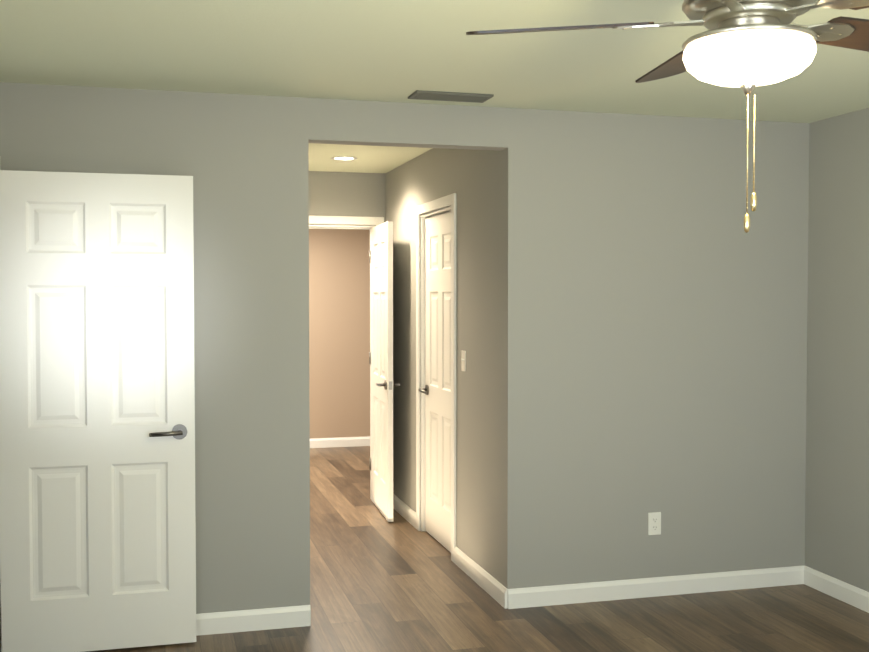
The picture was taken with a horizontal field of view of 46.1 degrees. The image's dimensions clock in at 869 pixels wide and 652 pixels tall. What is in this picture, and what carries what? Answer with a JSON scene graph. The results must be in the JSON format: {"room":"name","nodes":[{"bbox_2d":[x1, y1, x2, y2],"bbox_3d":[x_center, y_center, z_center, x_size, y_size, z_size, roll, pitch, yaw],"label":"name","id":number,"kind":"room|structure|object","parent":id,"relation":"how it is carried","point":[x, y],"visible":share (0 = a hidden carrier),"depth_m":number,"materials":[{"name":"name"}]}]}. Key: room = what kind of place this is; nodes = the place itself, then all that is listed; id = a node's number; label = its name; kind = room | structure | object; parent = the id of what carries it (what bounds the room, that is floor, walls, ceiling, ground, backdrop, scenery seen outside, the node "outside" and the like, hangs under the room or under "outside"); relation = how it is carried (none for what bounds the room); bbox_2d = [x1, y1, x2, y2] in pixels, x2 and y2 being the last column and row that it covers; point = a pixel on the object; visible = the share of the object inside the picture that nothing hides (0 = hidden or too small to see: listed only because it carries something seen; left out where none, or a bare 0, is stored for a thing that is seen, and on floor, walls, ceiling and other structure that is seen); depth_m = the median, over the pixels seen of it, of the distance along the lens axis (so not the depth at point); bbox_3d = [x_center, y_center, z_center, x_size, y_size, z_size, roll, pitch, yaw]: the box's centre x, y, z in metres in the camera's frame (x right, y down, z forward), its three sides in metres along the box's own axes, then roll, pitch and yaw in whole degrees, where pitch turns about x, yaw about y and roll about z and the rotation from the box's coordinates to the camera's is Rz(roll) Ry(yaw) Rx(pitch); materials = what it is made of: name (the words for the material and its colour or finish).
{"room":"empty bedroom","nodes":[
{"label":"empty bedroom","id":0,"kind":"room"},
{"bbox_2d":[309,229,369,438],"bbox_3d":[-1.595,0.008,10.202,7.004,2.440,0.115,0,2,-15],"label":"wall","id":1,"kind":"structure","parent":0,"point":[339,333],"depth_m":10.32,"materials":[{"name":"beige paint"}]},
{"bbox_2d":[310,436,369,447],"bbox_3d":[-1.578,1.182,10.175,6.774,0.095,0.014,0,2,-15],"label":"baseboard","id":2,"kind":"structure","parent":1,"relation":"attached to","point":[337,442],"depth_m":10.34,"materials":[{"name":"white paint"}]},
{"bbox_2d":[309,171,385,226],"bbox_3d":[0.646,0.076,7.963,3.855,2.440,0.115,0,2,-15],"label":"wall","id":3,"kind":"structure","parent":0,"point":[341,193],"depth_m":7.52,"materials":[{"name":"grey paint"}]},
{"bbox_2d":[309,216,383,498],"bbox_3d":[-0.835,0.250,7.565,0.915,2.115,0.147,0,2,-15],"label":"door frame","id":4,"kind":"structure","parent":3,"relation":"attached to","point":[349,222],"depth_m":7.54,"materials":[{"name":"white paint"}]},
{"bbox_2d":[369,221,399,521],"bbox_3d":[-0.376,0.300,7.233,0.154,2.020,0.769,0,2,-12],"label":"hall door","id":5,"kind":"structure","parent":3,"relation":"in","point":[383,384],"depth_m":7.10,"materials":[{"name":"white paint"}]},
{"bbox_2d":[0,82,809,613],"bbox_3d":[0.097,0.166,4.965,4.089,2.440,0.115,0,2,-15],"label":"wall","id":6,"kind":"structure","parent":0,"point":[653,321],"depth_m":5.05,"materials":[{"name":"grey paint"}]},
{"bbox_2d":[196,605,310,635],"bbox_3d":[-1.218,1.351,4.576,1.329,0.095,0.014,0,2,-15],"label":"baseboard","id":7,"kind":"structure","parent":6,"relation":"attached to","point":[250,620],"depth_m":4.67,"materials":[{"name":"white paint"}]},
{"bbox_2d":[648,512,660,534],"bbox_3d":[1.122,1.007,5.205,0.070,0.115,0.008,0,2,-15],"label":"electrical outlet","id":8,"kind":"object","parent":6,"relation":"attached to","point":[654,523],"visible":1,"depth_m":5.20,"materials":[{"name":"white plastic"}]},
{"bbox_2d":[507,565,804,608],"bbox_3d":[1.168,1.331,5.224,1.675,0.095,0.014,0,2,-15],"label":"baseboard","id":9,"kind":"structure","parent":6,"relation":"attached to","point":[629,589],"depth_m":5.20,"materials":[{"name":"white paint"}]},
{"bbox_2d":[0,0,868,172],"bbox_3d":[-0.181,-1.105,4.968,7.004,0.100,10.890,0,2,-15],"label":"ceiling","id":10,"kind":"structure","parent":0,"point":[401,51],"depth_m":3.88,"materials":[{"name":"white paint"}]},
{"bbox_2d":[331,156,356,160],"bbox_3d":[-0.597,-1.107,6.752,0.170,0.004,0.170,0,2,-15],"label":"recessed light","id":11,"kind":"object","parent":10,"relation":"in","point":[343,158],"visible":0.98,"depth_m":6.76,"materials":[{"name":"white glass"}]},
{"bbox_2d":[408,90,493,102],"bbox_3d":[0.073,-1.040,4.634,0.360,0.010,0.160,0,2,-15],"label":"ceiling vent","id":12,"kind":"object","parent":10,"relation":"in","point":[448,96],"visible":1,"depth_m":4.61,"materials":[{"name":"grey metal"}]},
{"bbox_2d":[466,0,868,232],"bbox_3d":[0.749,-0.598,2.412,1.265,0.760,1.265,0,2,-15],"label":"ceiling fan","id":13,"kind":"object","parent":10,"relation":"hanging from","point":[716,17],"visible":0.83,"depth_m":2.37,"materials":[{"name":"silver metal"}]},
{"bbox_2d":[683,30,816,86],"bbox_3d":[0.731,-0.610,2.380,0.298,0.090,0.298,0,2,-15],"label":"shade","id":14,"kind":"object","parent":13,"relation":"attached to","point":[757,58],"visible":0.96,"depth_m":2.28,"materials":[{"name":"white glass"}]},
{"bbox_2d":[386,148,500,581],"bbox_3d":[0.037,0.123,6.373,0.115,2.440,2.635,0,2,-15],"label":"wall","id":15,"kind":"structure","parent":0,"point":[477,182],"depth_m":5.65,"materials":[{"name":"grey paint"}]},
{"bbox_2d":[393,494,415,527],"bbox_3d":[-0.241,1.272,7.187,0.014,0.095,0.985,0,2,-15],"label":"baseboard","id":16,"kind":"structure","parent":15,"relation":"attached to","point":[404,510],"depth_m":7.03,"materials":[{"name":"white paint"}]},
{"bbox_2d":[418,211,450,551],"bbox_3d":[0.051,0.329,6.272,0.154,2.020,0.722,0,2,-15],"label":"hall door","id":17,"kind":"structure","parent":15,"relation":"in","point":[436,390],"depth_m":6.31,"materials":[{"name":"white paint"}]},
{"bbox_2d":[416,193,455,562],"bbox_3d":[0.065,0.289,6.274,0.147,2.115,0.880,0,2,-15],"label":"door frame","id":18,"kind":"structure","parent":15,"relation":"attached to","point":[441,202],"depth_m":6.59,"materials":[{"name":"white paint"}]},
{"bbox_2d":[461,350,465,371],"bbox_3d":[0.157,0.194,5.684,0.016,0.115,0.070,0,2,-15],"label":"light switch","id":19,"kind":"object","parent":15,"relation":"attached to","point":[463,360],"visible":1,"depth_m":5.68,"materials":[{"name":"white plastic"}]},
{"bbox_2d":[454,546,506,607],"bbox_3d":[0.235,1.325,5.436,0.014,0.095,0.885,0,2,-15],"label":"baseboard","id":20,"kind":"structure","parent":15,"relation":"attached to","point":[490,585],"depth_m":5.37,"materials":[{"name":"white paint"}]},
{"bbox_2d":[86,446,868,651],"bbox_3d":[-0.181,1.434,5.044,7.004,0.100,10.890,0,2,-15],"label":"floor","id":21,"kind":"structure","parent":0,"point":[379,582],"depth_m":4.93,"materials":[{"name":"wood"}]},
{"bbox_2d":[805,108,868,591],"bbox_3d":[2.721,0.228,2.887,0.115,2.440,5.275,0,2,-15],"label":"wall","id":22,"kind":"structure","parent":0,"point":[837,485],"depth_m":5.16,"materials":[{"name":"grey paint"}]},
{"bbox_2d":[804,566,868,612],"bbox_3d":[2.644,1.399,2.961,0.014,0.095,5.160,0,2,-15],"label":"baseboard","id":23,"kind":"structure","parent":22,"relation":"attached to","point":[852,595],"depth_m":5.17,"materials":[{"name":"white paint"}]},
{"bbox_3d":[-1.814,-0.831,3.847,0.170,0.380,0.800,0,2,-15],"label":"wall","id":24,"kind":"structure","parent":0,"visible":0},
{"bbox_2d":[0,566,1,651],"bbox_3d":[-1.814,0.356,3.883,0.202,2.125,0.930,0,2,-15],"label":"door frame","id":25,"kind":"structure","parent":24,"relation":"attached to","point":[0,618],"depth_m":4.33,"materials":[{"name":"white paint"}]},
{"bbox_2d":[0,170,195,651],"bbox_3d":[-1.440,0.372,4.372,0.809,2.040,0.154,0,2,-15],"label":"door","id":26,"kind":"structure","parent":24,"relation":"in","point":[97,478],"depth_m":4.36,"materials":[{"name":"white paint"}]}
]}

